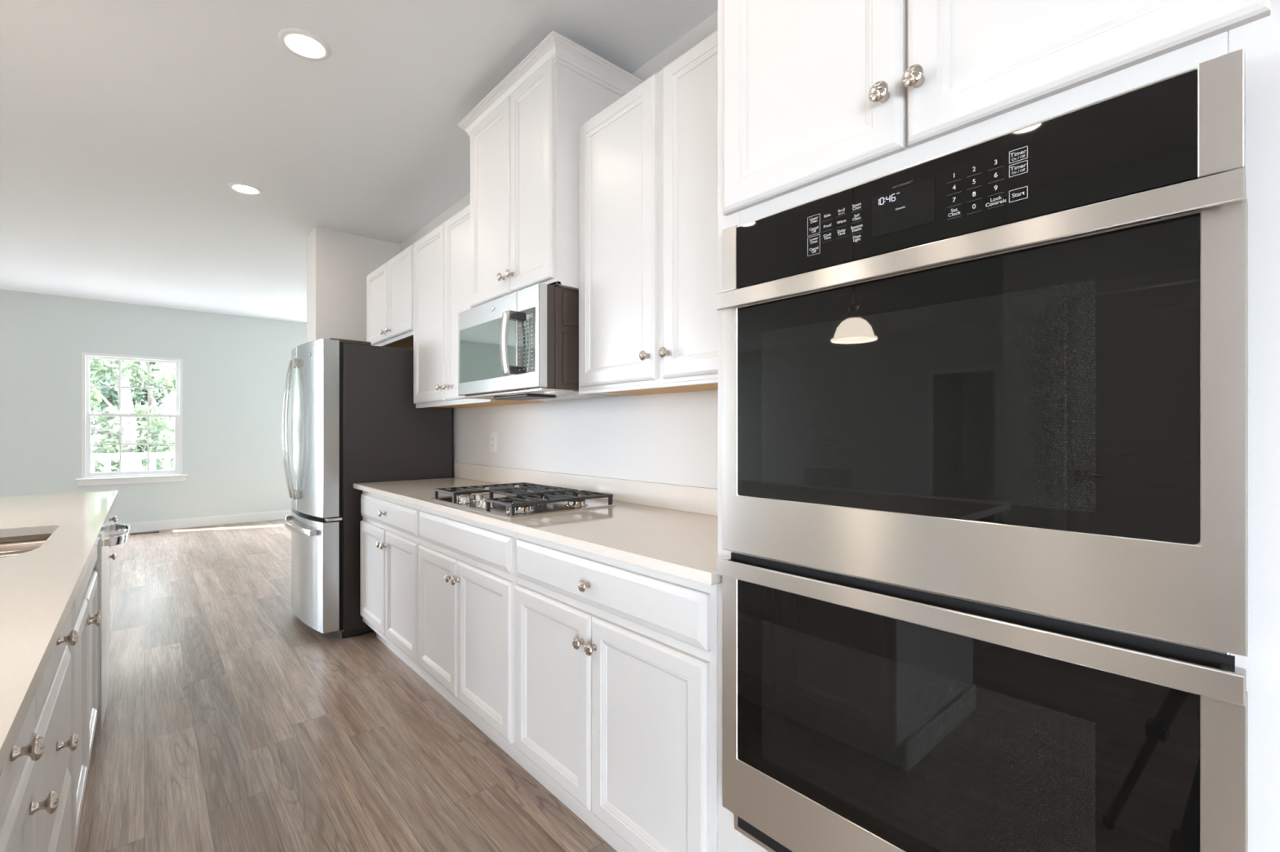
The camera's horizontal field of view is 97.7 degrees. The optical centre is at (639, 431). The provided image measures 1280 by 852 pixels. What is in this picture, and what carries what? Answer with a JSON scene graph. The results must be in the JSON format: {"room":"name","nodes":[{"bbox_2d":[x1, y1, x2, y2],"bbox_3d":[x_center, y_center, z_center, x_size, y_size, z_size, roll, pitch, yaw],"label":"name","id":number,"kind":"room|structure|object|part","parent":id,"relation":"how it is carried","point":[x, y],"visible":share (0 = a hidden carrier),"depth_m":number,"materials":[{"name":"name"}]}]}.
{"room":"kitchen","nodes":[
{"label":"kitchen","id":0,"kind":"room"},
{"bbox_2d":[0,288,306,524],"bbox_3d":[-7.416,-0.155,5.662,10.400,2.750,0.150,0,0,-42],"label":"wall","id":1,"kind":"structure","parent":0,"point":[235,367],"depth_m":6.91,"materials":[{"name":"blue paint"}]},
{"bbox_2d":[75,351,187,486],"bbox_3d":[-6.111,-0.138,6.760,0.998,1.541,0.155,0,0,-42],"label":"window","id":2,"kind":"structure","parent":1,"relation":"in","point":[88,478],"depth_m":6.70,"materials":[{"name":"white paint"}]},
{"bbox_3d":[-6.143,-0.524,6.795,0.838,0.708,0.030,0,0,-42],"label":"sash","id":3,"kind":"part","parent":2,"relation":"part of","materials":[{"name":"white paint"}]},
{"bbox_3d":[-6.120,0.162,6.769,0.838,0.733,0.030,0,0,-42],"label":"sash","id":4,"kind":"part","parent":2,"relation":"part of","materials":[{"name":"white paint"}]},
{"bbox_2d":[109,510,291,534],"bbox_3d":[-6.545,1.161,6.323,5.180,0.118,0.014,0,0,-42],"label":"baseboard","id":5,"kind":"structure","parent":1,"relation":"attached to","point":[141,526],"depth_m":7.16,"materials":[{"name":"white paint"}]},
{"bbox_2d":[75,519,617,851],"bbox_3d":[-3.137,1.270,-0.152,11.700,0.100,14.530,0,0,-42],"label":"floor","id":6,"kind":"structure","parent":0,"point":[232,723],"depth_m":2.23,"materials":[{"name":"brown wood"}]},
{"bbox_2d":[0,694,58,851],"bbox_3d":[-1.122,0.776,0.500,0.813,0.887,0.513,0,0,-42],"label":"base cabinet","id":7,"kind":"object","parent":6,"relation":"on","point":[19,807],"visible":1,"depth_m":0.80,"materials":[{"name":"white paint"}]},
{"bbox_3d":[-0.849,0.428,0.745,0.020,0.127,0.430,0,0,-42],"label":"drawer","id":8,"kind":"part","parent":7,"relation":"part of","materials":[{"name":"white paint"}]},
{"bbox_3d":[-0.849,0.794,0.745,0.020,0.551,0.430,0,0,-42],"label":"door","id":9,"kind":"part","parent":7,"relation":"part of","materials":[{"name":"white paint"}]},
{"bbox_3d":[-0.817,0.426,0.746,0.030,0.032,0.032,0,0,-42],"label":"knob","id":10,"kind":"part","parent":7,"relation":"part of","materials":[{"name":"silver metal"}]},
{"bbox_3d":[-0.924,0.580,0.868,0.030,0.032,0.032,0,0,-42],"label":"knob","id":11,"kind":"part","parent":7,"relation":"part of","materials":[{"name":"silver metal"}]},
{"bbox_2d":[27,608,78,851],"bbox_3d":[-1.479,0.776,0.915,0.798,0.887,0.578,0,0,-42],"label":"base cabinet","id":12,"kind":"object","parent":6,"relation":"on","point":[53,693],"visible":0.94,"depth_m":1.12,"materials":[{"name":"white paint"}]},
{"bbox_3d":[-1.208,0.428,1.151,0.020,0.127,0.525,0,0,-42],"label":"drawer","id":13,"kind":"part","parent":12,"relation":"part of","materials":[{"name":"white paint"}]},
{"bbox_3d":[-1.208,0.941,1.151,0.020,0.269,0.525,0,0,-42],"label":"drawer","id":14,"kind":"part","parent":12,"relation":"part of","materials":[{"name":"white paint"}]},
{"bbox_3d":[-1.156,0.632,1.129,0.030,0.032,0.032,0,0,-42],"label":"knob","id":15,"kind":"part","parent":12,"relation":"part of","materials":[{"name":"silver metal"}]},
{"bbox_3d":[-1.156,0.420,1.129,0.030,0.032,0.032,0,0,-42],"label":"knob","id":16,"kind":"part","parent":12,"relation":"part of","materials":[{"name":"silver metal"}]},
{"bbox_2d":[65,546,102,851],"bbox_3d":[-1.994,0.776,1.497,0.798,0.887,0.970,0,0,-42],"label":"base cabinet","id":17,"kind":"object","parent":6,"relation":"on","point":[85,617],"visible":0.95,"depth_m":1.68,"materials":[{"name":"white paint"}]},
{"bbox_3d":[-1.572,0.794,1.562,0.020,0.551,0.452,0,0,-42],"label":"door","id":18,"kind":"part","parent":17,"relation":"part of","materials":[{"name":"white paint"}]},
{"bbox_3d":[-1.725,0.428,1.735,0.020,0.127,0.915,0,0,-42],"label":"drawer","id":19,"kind":"part","parent":17,"relation":"part of","materials":[{"name":"white paint"}]},
{"bbox_3d":[-1.878,0.794,1.907,0.020,0.551,0.455,0,0,-42],"label":"door","id":20,"kind":"part","parent":17,"relation":"part of","materials":[{"name":"white paint"}]},
{"bbox_3d":[-1.684,0.588,1.726,0.030,0.032,0.032,0,0,-42],"label":"knob","id":21,"kind":"part","parent":17,"relation":"part of","materials":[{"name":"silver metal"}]},
{"bbox_3d":[-1.727,0.588,1.775,0.030,0.032,0.032,0,0,-42],"label":"knob","id":22,"kind":"part","parent":17,"relation":"part of","materials":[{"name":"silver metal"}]},
{"bbox_2d":[93,517,129,729],"bbox_3d":[-2.443,0.781,2.157,0.702,0.878,0.603,0,0,-42],"label":"dishwasher","id":23,"kind":"object","parent":6,"relation":"on","point":[101,566],"visible":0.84,"depth_m":2.19,"materials":[{"name":"silver metal"}]},
{"bbox_3d":[-2.245,0.739,2.332,0.037,0.773,0.603,0,0,-42],"label":"door","id":24,"kind":"part","parent":23,"relation":"part of","materials":[{"name":"silver metal"}]},
{"bbox_3d":[-2.076,0.435,2.182,0.020,0.026,0.020,0,0,-42],"label":"handle post","id":25,"kind":"part","parent":23,"relation":"part of","materials":[{"name":"silver metal"}]},
{"bbox_3d":[-2.374,0.435,2.519,0.020,0.026,0.020,0,0,-42],"label":"handle post","id":26,"kind":"part","parent":23,"relation":"part of","materials":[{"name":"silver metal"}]},
{"bbox_3d":[-2.202,0.435,2.371,0.058,0.032,0.473,0,0,-42],"label":"handle","id":27,"kind":"part","parent":23,"relation":"part of","materials":[{"name":"silver metal"}]},
{"bbox_2d":[109,515,116,559],"bbox_3d":[-2.836,0.776,2.448,0.798,0.887,0.344,0,0,-42],"label":"base cabinet","id":28,"kind":"object","parent":6,"relation":"on","point":[113,557],"visible":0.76,"depth_m":2.65,"materials":[{"name":"silver metal"}]},
{"bbox_2d":[0,490,117,777],"bbox_3d":[-1.937,0.319,1.389,0.851,0.026,3.177,0,0,-42],"label":"countertop","id":29,"kind":"structure","parent":28,"relation":"on","point":[39,588],"depth_m":1.14,"materials":[{"name":"beige stone"}]},
{"bbox_2d":[0,533,52,558],"bbox_3d":[-1.848,0.441,1.434,0.493,0.214,0.682,0,0,-42],"label":"sink","id":30,"kind":"object","parent":29,"relation":"in","point":[9,546],"visible":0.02,"depth_m":1.77,"materials":[{"name":"silver metal"}]},
{"bbox_3d":[-1.771,0.448,1.347,0.463,0.201,0.445,0,0,-42],"label":"bowl","id":31,"kind":"part","parent":30,"relation":"part of","materials":[{"name":"silver metal"}]},
{"bbox_3d":[-1.999,0.433,1.605,0.463,0.171,0.203,0,0,-42],"label":"bowl","id":32,"kind":"part","parent":30,"relation":"part of","materials":[{"name":"silver metal"}]},
{"bbox_3d":[-2.470,0.588,2.614,0.030,0.032,0.032,0,0,-42],"label":"knob","id":33,"kind":"part","parent":28,"relation":"part of","materials":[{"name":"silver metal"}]},
{"bbox_3d":[-2.546,0.426,2.701,0.030,0.032,0.032,0,0,-42],"label":"knob","id":34,"kind":"part","parent":28,"relation":"part of","materials":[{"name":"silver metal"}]},
{"bbox_2d":[129,530,159,535],"bbox_3d":[-5.924,1.216,6.662,0.300,0.009,0.110,0,0,-42],"label":"floor vent","id":35,"kind":"object","parent":6,"relation":"in","point":[157,531],"visible":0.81,"depth_m":6.66,"materials":[{"name":"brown metal"}]},
{"bbox_2d":[281,337,452,638],"bbox_3d":[-1.867,0.342,3.739,0.881,1.757,0.899,0,0,-42],"label":"refrigerator","id":36,"kind":"object","parent":6,"relation":"on","point":[356,419],"visible":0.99,"depth_m":3.32,"materials":[{"name":"grey metal"}]},
{"bbox_3d":[-2.212,-0.013,3.504,0.053,0.866,0.032,0,0,-42],"label":"handle","id":37,"kind":"part","parent":36,"relation":"part of","materials":[{"name":"silver metal"}]},
{"bbox_3d":[-2.375,0.588,3.784,0.034,0.032,0.025,0,0,-42],"label":"handle post","id":38,"kind":"part","parent":36,"relation":"part of","materials":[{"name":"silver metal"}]},
{"bbox_3d":[-2.143,-0.013,3.425,0.053,0.866,0.032,0,0,-42],"label":"handle","id":39,"kind":"part","parent":36,"relation":"part of","materials":[{"name":"silver metal"}]},
{"bbox_3d":[-2.244,-0.015,3.708,0.136,1.026,0.446,0,0,-42],"label":"door","id":40,"kind":"part","parent":36,"relation":"part of","materials":[{"name":"silver metal"}]},
{"bbox_3d":[-2.118,-0.420,3.447,0.028,0.050,0.028,0,0,-42],"label":"handle post","id":41,"kind":"part","parent":36,"relation":"part of","materials":[{"name":"silver metal"}]},
{"bbox_3d":[-2.118,0.395,3.447,0.028,0.050,0.028,0,0,-42],"label":"handle post","id":42,"kind":"part","parent":36,"relation":"part of","materials":[{"name":"silver metal"}]},
{"bbox_3d":[-2.161,0.588,3.482,0.063,0.038,0.762,0,0,-42],"label":"handle","id":43,"kind":"part","parent":36,"relation":"part of","materials":[{"name":"silver metal"}]},
{"bbox_3d":[-1.889,0.588,3.233,0.033,0.032,0.025,0,0,-42],"label":"handle post","id":44,"kind":"part","parent":36,"relation":"part of","materials":[{"name":"silver metal"}]},
{"bbox_3d":[-2.094,0.842,3.538,0.136,0.632,0.899,0,0,-42],"label":"freezer drawer","id":45,"kind":"part","parent":36,"relation":"part of","materials":[{"name":"silver metal"}]},
{"bbox_3d":[-1.944,-0.015,3.369,0.136,1.026,0.446,0,0,-42],"label":"door","id":46,"kind":"part","parent":36,"relation":"part of","materials":[{"name":"silver metal"}]},
{"bbox_2d":[360,490,437,691],"bbox_3d":[-1.105,0.777,3.101,0.655,0.886,0.921,0,0,-42],"label":"base cabinet","id":47,"kind":"object","parent":6,"relation":"on","point":[390,540],"visible":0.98,"depth_m":2.85,"materials":[{"name":"white paint"}]},
{"bbox_3d":[-1.468,0.794,3.077,0.020,0.551,0.440,0,0,-42],"label":"door","id":48,"kind":"part","parent":47,"relation":"part of","materials":[{"name":"white paint"}]},
{"bbox_3d":[-1.358,0.591,2.915,0.030,0.032,0.032,0,0,-42],"label":"knob","id":49,"kind":"part","parent":47,"relation":"part of","materials":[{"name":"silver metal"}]},
{"bbox_3d":[-1.336,0.426,2.890,0.030,0.032,0.032,0,0,-42],"label":"knob","id":50,"kind":"part","parent":47,"relation":"part of","materials":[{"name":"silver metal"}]},
{"bbox_3d":[-1.319,0.591,2.871,0.030,0.032,0.032,0,0,-42],"label":"knob","id":51,"kind":"part","parent":47,"relation":"part of","materials":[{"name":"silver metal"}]},
{"bbox_3d":[-1.317,0.428,2.906,0.020,0.127,0.891,0,0,-42],"label":"drawer","id":52,"kind":"part","parent":47,"relation":"part of","materials":[{"name":"white paint"}]},
{"bbox_3d":[-1.170,0.794,2.740,0.020,0.551,0.446,0,0,-42],"label":"door","id":53,"kind":"part","parent":47,"relation":"part of","materials":[{"name":"white paint"}]},
{"bbox_2d":[353,462,722,586],"bbox_3d":[-0.533,0.272,2.465,0.649,0.123,2.803,0,0,-42],"label":"countertop","id":54,"kind":"structure","parent":47,"relation":"on","point":[669,529],"depth_m":1.99,"materials":[{"name":"beige stone"}]},
{"bbox_2d":[431,482,615,518],"bbox_3d":[-0.517,0.281,2.389,0.487,0.049,0.720,0,0,-42],"label":"gas cooktop","id":55,"kind":"object","parent":54,"relation":"in","point":[504,500],"visible":1,"depth_m":2.27,"materials":[{"name":"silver metal"}]},
{"bbox_3d":[-0.787,0.292,2.489,0.096,0.018,0.096,0,0,-42],"label":"burner","id":56,"kind":"part","parent":55,"relation":"part of","materials":[{"name":"silver metal"}]},
{"bbox_3d":[-0.733,0.288,2.336,0.046,0.026,0.046,0,0,-42],"label":"control knob","id":57,"kind":"part","parent":55,"relation":"part of","materials":[{"name":"silver metal"}]},
{"bbox_3d":[-0.694,0.288,2.406,0.046,0.026,0.046,0,0,-42],"label":"control knob","id":58,"kind":"part","parent":55,"relation":"part of","materials":[{"name":"silver metal"}]},
{"bbox_3d":[-0.622,0.288,2.234,0.046,0.026,0.046,0,0,-42],"label":"control knob","id":59,"kind":"part","parent":55,"relation":"part of","materials":[{"name":"silver metal"}]},
{"bbox_3d":[-0.596,0.288,2.190,0.046,0.026,0.046,0,0,-42],"label":"control knob","id":60,"kind":"part","parent":55,"relation":"part of","materials":[{"name":"silver metal"}]},
{"bbox_3d":[-0.456,0.292,2.114,0.112,0.018,0.112,0,0,-42],"label":"burner","id":61,"kind":"part","parent":55,"relation":"part of","materials":[{"name":"silver metal"}]},
{"bbox_3d":[-0.258,0.292,2.276,0.096,0.018,0.096,0,0,-42],"label":"burner","id":62,"kind":"part","parent":55,"relation":"part of","materials":[{"name":"silver metal"}]},
{"bbox_2d":[417,506,536,779],"bbox_3d":[-0.506,0.777,2.424,0.655,0.886,0.884,0,0,-42],"label":"base cabinet","id":63,"kind":"object","parent":6,"relation":"on","point":[468,580],"visible":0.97,"depth_m":2.15,"materials":[{"name":"white paint"}]},
{"bbox_3d":[-0.870,0.794,2.401,0.020,0.551,0.416,0,0,-42],"label":"door","id":64,"kind":"part","parent":63,"relation":"part of","materials":[{"name":"white paint"}]},
{"bbox_3d":[-0.768,0.591,2.248,0.030,0.032,0.032,0,0,-42],"label":"knob","id":65,"kind":"part","parent":63,"relation":"part of","materials":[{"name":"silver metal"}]},
{"bbox_3d":[-0.729,0.591,2.204,0.030,0.032,0.032,0,0,-42],"label":"knob","id":66,"kind":"part","parent":63,"relation":"part of","materials":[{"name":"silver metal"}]},
{"bbox_3d":[-0.723,0.428,2.235,0.020,0.127,0.858,0,0,-42],"label":"drawer","id":67,"kind":"part","parent":63,"relation":"part of","materials":[{"name":"white paint"}]},
{"bbox_3d":[-0.583,0.794,2.077,0.020,0.551,0.436,0,0,-42],"label":"door","id":68,"kind":"part","parent":63,"relation":"part of","materials":[{"name":"white paint"}]},
{"bbox_2d":[515,533,717,851],"bbox_3d":[0.083,0.777,1.758,0.655,0.886,0.890,0,0,-42],"label":"base cabinet","id":69,"kind":"object","parent":6,"relation":"on","point":[616,661],"visible":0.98,"depth_m":1.47,"materials":[{"name":"white paint"}]},
{"bbox_3d":[-0.277,0.794,1.731,0.020,0.551,0.423,0,0,-42],"label":"door","id":70,"kind":"part","parent":69,"relation":"part of","materials":[{"name":"white paint"}]},
{"bbox_3d":[-0.174,0.598,1.577,0.030,0.032,0.032,0,0,-42],"label":"knob","id":71,"kind":"part","parent":69,"relation":"part of","materials":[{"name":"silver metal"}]},
{"bbox_3d":[-0.155,0.431,1.556,0.030,0.032,0.032,0,0,-42],"label":"knob","id":72,"kind":"part","parent":69,"relation":"part of","materials":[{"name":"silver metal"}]},
{"bbox_3d":[-0.135,0.598,1.534,0.030,0.032,0.032,0,0,-42],"label":"knob","id":73,"kind":"part","parent":69,"relation":"part of","materials":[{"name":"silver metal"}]},
{"bbox_3d":[-0.133,0.428,1.569,0.020,0.127,0.856,0,0,-42],"label":"drawer","id":74,"kind":"part","parent":69,"relation":"part of","materials":[{"name":"white paint"}]},
{"bbox_3d":[0.009,0.794,1.408,0.020,0.551,0.427,0,0,-42],"label":"door","id":75,"kind":"part","parent":69,"relation":"part of","materials":[{"name":"white paint"}]},
{"bbox_2d":[717,0,1279,851],"bbox_3d":[0.665,-0.005,1.102,0.657,2.450,0.859,0,0,-42],"label":"tall cabinet","id":76,"kind":"object","parent":6,"relation":"on","point":[816,99],"visible":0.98,"depth_m":0.84,"materials":[{"name":"white paint"}]},
{"bbox_3d":[0.309,-0.825,1.069,0.020,0.711,0.384,0,0,-42],"label":"door","id":77,"kind":"part","parent":76,"relation":"part of","materials":[{"name":"white paint"}]},
{"bbox_3d":[0.400,-0.561,0.929,0.030,0.032,0.032,0,0,-42],"label":"knob","id":78,"kind":"part","parent":76,"relation":"part of","materials":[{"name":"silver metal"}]},
{"bbox_3d":[0.436,-0.561,0.888,0.030,0.032,0.032,0,0,-42],"label":"knob","id":79,"kind":"part","parent":76,"relation":"part of","materials":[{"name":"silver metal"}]},
{"bbox_2d":[716,48,1248,851],"bbox_3d":[0.635,0.209,1.088,0.606,1.269,0.752,0,0,-42],"label":"double oven","id":80,"kind":"object","parent":76,"relation":"in","point":[984,403],"visible":1,"depth_m":0.80,"materials":[{"name":"silver metal"}]},
{"bbox_3d":[0.430,-0.356,0.907,0.023,0.125,0.674,0,0,-42],"label":"control panel","id":81,"kind":"part","parent":80,"relation":"part of","materials":[{"name":"black glass"}]},
{"bbox_3d":[0.430,-0.359,0.907,0.025,0.132,0.748,0,0,-42],"label":"panel trim","id":82,"kind":"part","parent":80,"relation":"part of","materials":[{"name":"silver metal"}]},
{"bbox_3d":[0.572,-0.825,0.772,0.020,0.711,0.395,0,0,-42],"label":"door","id":83,"kind":"part","parent":76,"relation":"part of","materials":[{"name":"white paint"}]},
{"bbox_2d":[306,226,399,342],"bbox_3d":[-1.607,-0.155,5.101,2.445,2.750,0.310,0,0,-42],"label":"wall","id":84,"kind":"structure","parent":0,"point":[339,264],"depth_m":4.31,"materials":[{"name":"white paint"}]},
{"bbox_2d":[0,0,717,323],"bbox_3d":[-3.137,-1.580,-0.152,11.700,0.100,14.530,0,0,-42],"label":"ceiling","id":85,"kind":"structure","parent":0,"point":[126,126],"depth_m":2.79,"materials":[{"name":"white paint"}]},
{"bbox_2d":[227,182,262,195],"bbox_3d":[-2.488,-1.526,3.527,0.184,0.008,0.184,0,0,-42],"label":"recessed light","id":86,"kind":"object","parent":85,"relation":"in","point":[242,188],"visible":1,"depth_m":3.52,"materials":[{"name":"white paint"}]},
{"bbox_2d":[277,27,331,60],"bbox_3d":[-1.325,-1.526,2.213,0.184,0.008,0.184,0,0,-42],"label":"recessed light","id":87,"kind":"object","parent":85,"relation":"in","point":[304,42],"visible":1,"depth_m":2.20,"materials":[{"name":"white paint"}]},
{"bbox_2d":[400,10,717,488],"bbox_3d":[1.310,-0.155,0.986,0.150,2.750,10.340,0,0,-42],"label":"wall","id":88,"kind":"structure","parent":0,"point":[667,438],"depth_m":2.51,"materials":[{"name":"white paint"}]},
{"bbox_2d":[366,244,413,349],"bbox_3d":[-1.619,-0.885,3.913,0.353,0.566,0.983,0,0,-42],"label":"upper cabinet","id":89,"kind":"object","parent":88,"relation":"attached to","point":[390,286],"visible":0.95,"depth_m":3.77,"materials":[{"name":"white paint"}]},
{"bbox_3d":[-1.880,-0.894,4.003,0.020,0.532,0.463,0,0,-42],"label":"door","id":90,"kind":"part","parent":89,"relation":"part of","materials":[{"name":"white paint"}]},
{"bbox_3d":[-1.566,-0.894,3.648,0.020,0.532,0.460,0,0,-42],"label":"door","id":91,"kind":"part","parent":89,"relation":"part of","materials":[{"name":"white paint"}]},
{"bbox_2d":[413,204,542,408],"bbox_3d":[-0.961,-0.655,3.170,0.353,1.026,0.998,0,0,-42],"label":"upper cabinet","id":92,"kind":"object","parent":88,"relation":"attached to","point":[442,257],"visible":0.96,"depth_m":3.12,"materials":[{"name":"white paint"}]},
{"bbox_3d":[-1.235,-0.664,3.274,0.020,0.992,0.469,0,0,-42],"label":"door","id":93,"kind":"part","parent":92,"relation":"part of","materials":[{"name":"white paint"}]},
{"bbox_3d":[-1.116,-0.242,3.102,0.030,0.032,0.032,0,0,-42],"label":"knob","id":94,"kind":"part","parent":92,"relation":"part of","materials":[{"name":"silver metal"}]},
{"bbox_3d":[-1.056,-0.242,3.034,0.030,0.032,0.032,0,0,-42],"label":"knob","id":95,"kind":"part","parent":92,"relation":"part of","materials":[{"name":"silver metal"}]},
{"bbox_3d":[-0.909,-0.664,2.905,0.020,0.992,0.496,0,0,-42],"label":"door","id":96,"kind":"part","parent":92,"relation":"part of","materials":[{"name":"white paint"}]},
{"bbox_2d":[490,432,496,452],"bbox_3d":[-0.876,0.067,3.337,0.008,0.114,0.070,0,0,-42],"label":"electrical outlet","id":97,"kind":"object","parent":88,"relation":"attached to","point":[493,435],"visible":1,"depth_m":3.33,"materials":[{"name":"white plastic"}]},
{"bbox_2d":[457,30,644,308],"bbox_3d":[-0.423,-1.004,2.489,0.451,0.903,0.828,0,0,-42],"label":"upper cabinet","id":98,"kind":"object","parent":88,"relation":"attached to","point":[523,135],"visible":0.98,"depth_m":2.23,"materials":[{"name":"white paint"}]},
{"bbox_3d":[-0.667,-0.993,2.484,0.020,0.831,0.380,0,0,-42],"label":"door","id":99,"kind":"part","parent":98,"relation":"part of","materials":[{"name":"white paint"}]},
{"bbox_3d":[-0.586,-0.648,2.355,0.030,0.032,0.032,0,0,-42],"label":"knob","id":100,"kind":"part","parent":98,"relation":"part of","materials":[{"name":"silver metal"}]},
{"bbox_3d":[-0.537,-0.648,2.300,0.030,0.032,0.032,0,0,-42],"label":"knob","id":101,"kind":"part","parent":98,"relation":"part of","materials":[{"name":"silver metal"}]},
{"bbox_3d":[-0.433,-0.993,2.220,0.020,0.831,0.314,0,0,-42],"label":"door","id":102,"kind":"part","parent":98,"relation":"part of","materials":[{"name":"white paint"}]},
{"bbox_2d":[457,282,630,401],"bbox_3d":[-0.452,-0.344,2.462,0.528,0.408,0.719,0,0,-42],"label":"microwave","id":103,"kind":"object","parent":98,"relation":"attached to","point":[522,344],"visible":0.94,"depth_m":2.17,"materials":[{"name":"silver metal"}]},
{"bbox_3d":[-0.650,-0.356,2.401,0.035,0.384,0.549,0,0,-42],"label":"door","id":104,"kind":"part","parent":103,"relation":"part of","materials":[{"name":"silver metal"}]},
{"bbox_3d":[-0.521,-0.342,2.159,0.024,0.242,0.038,0,0,-42],"label":"handle","id":105,"kind":"part","parent":103,"relation":"part of","materials":[{"name":"silver metal"}]},
{"bbox_3d":[-0.500,-0.236,2.177,0.037,0.032,0.034,0,0,-42],"label":"handle post","id":106,"kind":"part","parent":103,"relation":"part of","materials":[{"name":"silver metal"}]},
{"bbox_3d":[-0.500,-0.450,2.177,0.037,0.032,0.034,0,0,-42],"label":"handle post","id":107,"kind":"part","parent":103,"relation":"part of","materials":[{"name":"silver metal"}]},
{"bbox_3d":[-0.434,-0.342,2.130,0.002,0.243,0.133,0,0,-42],"label":"panel glass","id":108,"kind":"part","parent":103,"relation":"part of","materials":[{"name":"grey glass"}]},
{"bbox_3d":[-0.413,-0.356,2.133,0.035,0.384,0.162,0,0,-42],"label":"control panel","id":109,"kind":"part","parent":103,"relation":"part of","materials":[{"name":"silver metal"}]},
{"bbox_3d":[-0.430,-0.153,2.486,0.450,0.009,0.705,0,0,-42],"label":"plate","id":110,"kind":"part","parent":103,"relation":"part of","materials":[{"name":"silver metal"}]},
{"bbox_3d":[-0.422,-1.417,2.489,0.449,0.075,0.828,0,0,-42],"label":"crown molding","id":111,"kind":"part","parent":98,"relation":"part of","materials":[{"name":"white paint"}]},
{"bbox_2d":[454,462,717,515],"bbox_3d":[-0.305,0.258,2.681,0.021,0.096,2.780,0,0,-42],"label":"backsplash","id":112,"kind":"structure","parent":88,"relation":"attached to","point":[703,500],"depth_m":2.43,"materials":[{"name":"beige stone"}]},
{"bbox_2d":[578,30,717,395],"bbox_3d":[0.175,-0.657,1.887,0.353,1.030,0.958,0,0,-42],"label":"upper cabinet","id":113,"kind":"object","parent":88,"relation":"attached to","point":[648,160],"visible":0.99,"depth_m":1.83,"materials":[{"name":"white paint"}]},
{"bbox_3d":[-0.089,-0.665,1.980,0.020,0.995,0.421,0,0,-42],"label":"door","id":114,"kind":"part","parent":113,"relation":"part of","materials":[{"name":"white paint"}]},
{"bbox_3d":[0.015,-0.246,1.824,0.030,0.032,0.032,0,0,-42],"label":"knob","id":115,"kind":"part","parent":113,"relation":"part of","materials":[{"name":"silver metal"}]},
{"bbox_3d":[0.077,-0.246,1.754,0.030,0.032,0.032,0,0,-42],"label":"knob","id":116,"kind":"part","parent":113,"relation":"part of","materials":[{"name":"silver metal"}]},
{"bbox_3d":[0.222,-0.665,1.627,0.020,0.995,0.443,0,0,-42],"label":"door","id":117,"kind":"part","parent":113,"relation":"part of","materials":[{"name":"white paint"}]},
{"bbox_3d":[-7.963,1.430,6.734,11.000,0.180,2.160,0,0,-42],"label":"floor","id":118,"kind":"structure","parent":0,"visible":0},
{"bbox_2d":[90,452,174,472],"bbox_3d":[-8.238,0.775,7.799,9.000,0.890,0.100,0,0,-42],"label":"deck railing","id":119,"kind":"object","parent":118,"relation":"on","point":[107,458],"visible":0.06,"depth_m":8.33,"materials":[{"name":"white paint"}]},
{"bbox_3d":[-8.238,0.375,7.799,9.000,0.090,0.100,0,0,-42],"label":"rail","id":120,"kind":"part","parent":119,"relation":"part of","materials":[{"name":"white paint"}]},
{"label":"outside","id":121,"kind":"structure","parent":0,"visible":0},
{"bbox_3d":[-26.975,2.320,30.477,80.000,0.200,58.600,0,0,-42],"label":"lawn","id":122,"kind":"structure","parent":121,"visible":0},
{"bbox_2d":[89,370,146,465],"bbox_3d":[-22.281,-3.492,21.005,8.470,11.424,6.009,0,0,1],"label":"tree","id":123,"kind":"object","parent":122,"relation":"on","point":[90,371],"visible":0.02,"depth_m":19.48,"materials":[{"name":"green plant"}]},
{"bbox_2d":[89,377,150,472],"bbox_3d":[-14.332,-2.580,12.182,6.076,9.600,5.310,0,0,16],"label":"tree","id":124,"kind":"object","parent":122,"relation":"on","point":[96,396],"visible":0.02,"depth_m":13.19,"materials":[{"name":"green plant"}]},
{"bbox_2d":[89,358,175,472],"bbox_3d":[-11.932,-2.620,12.518,5.229,9.680,5.080,0,0,-42],"label":"tree","id":125,"kind":"object","parent":122,"relation":"on","point":[131,428],"visible":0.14,"depth_m":12.48,"materials":[{"name":"green plant"}]},
{"bbox_2d":[89,361,175,471],"bbox_3d":[-16.603,-2.821,18.540,9.125,10.152,5.018,0,0,-39],"label":"tree","id":126,"kind":"object","parent":122,"relation":"on","point":[110,394],"visible":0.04,"depth_m":18.24,"materials":[{"name":"green plant"}]},
{"bbox_2d":[133,367,175,429],"bbox_3d":[-10.638,-2.642,16.804,6.376,9.724,5.614,0,0,12],"label":"tree","id":127,"kind":"object","parent":122,"relation":"on","point":[169,392],"visible":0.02,"depth_m":15.07,"materials":[{"name":"green plant"}]}
]}

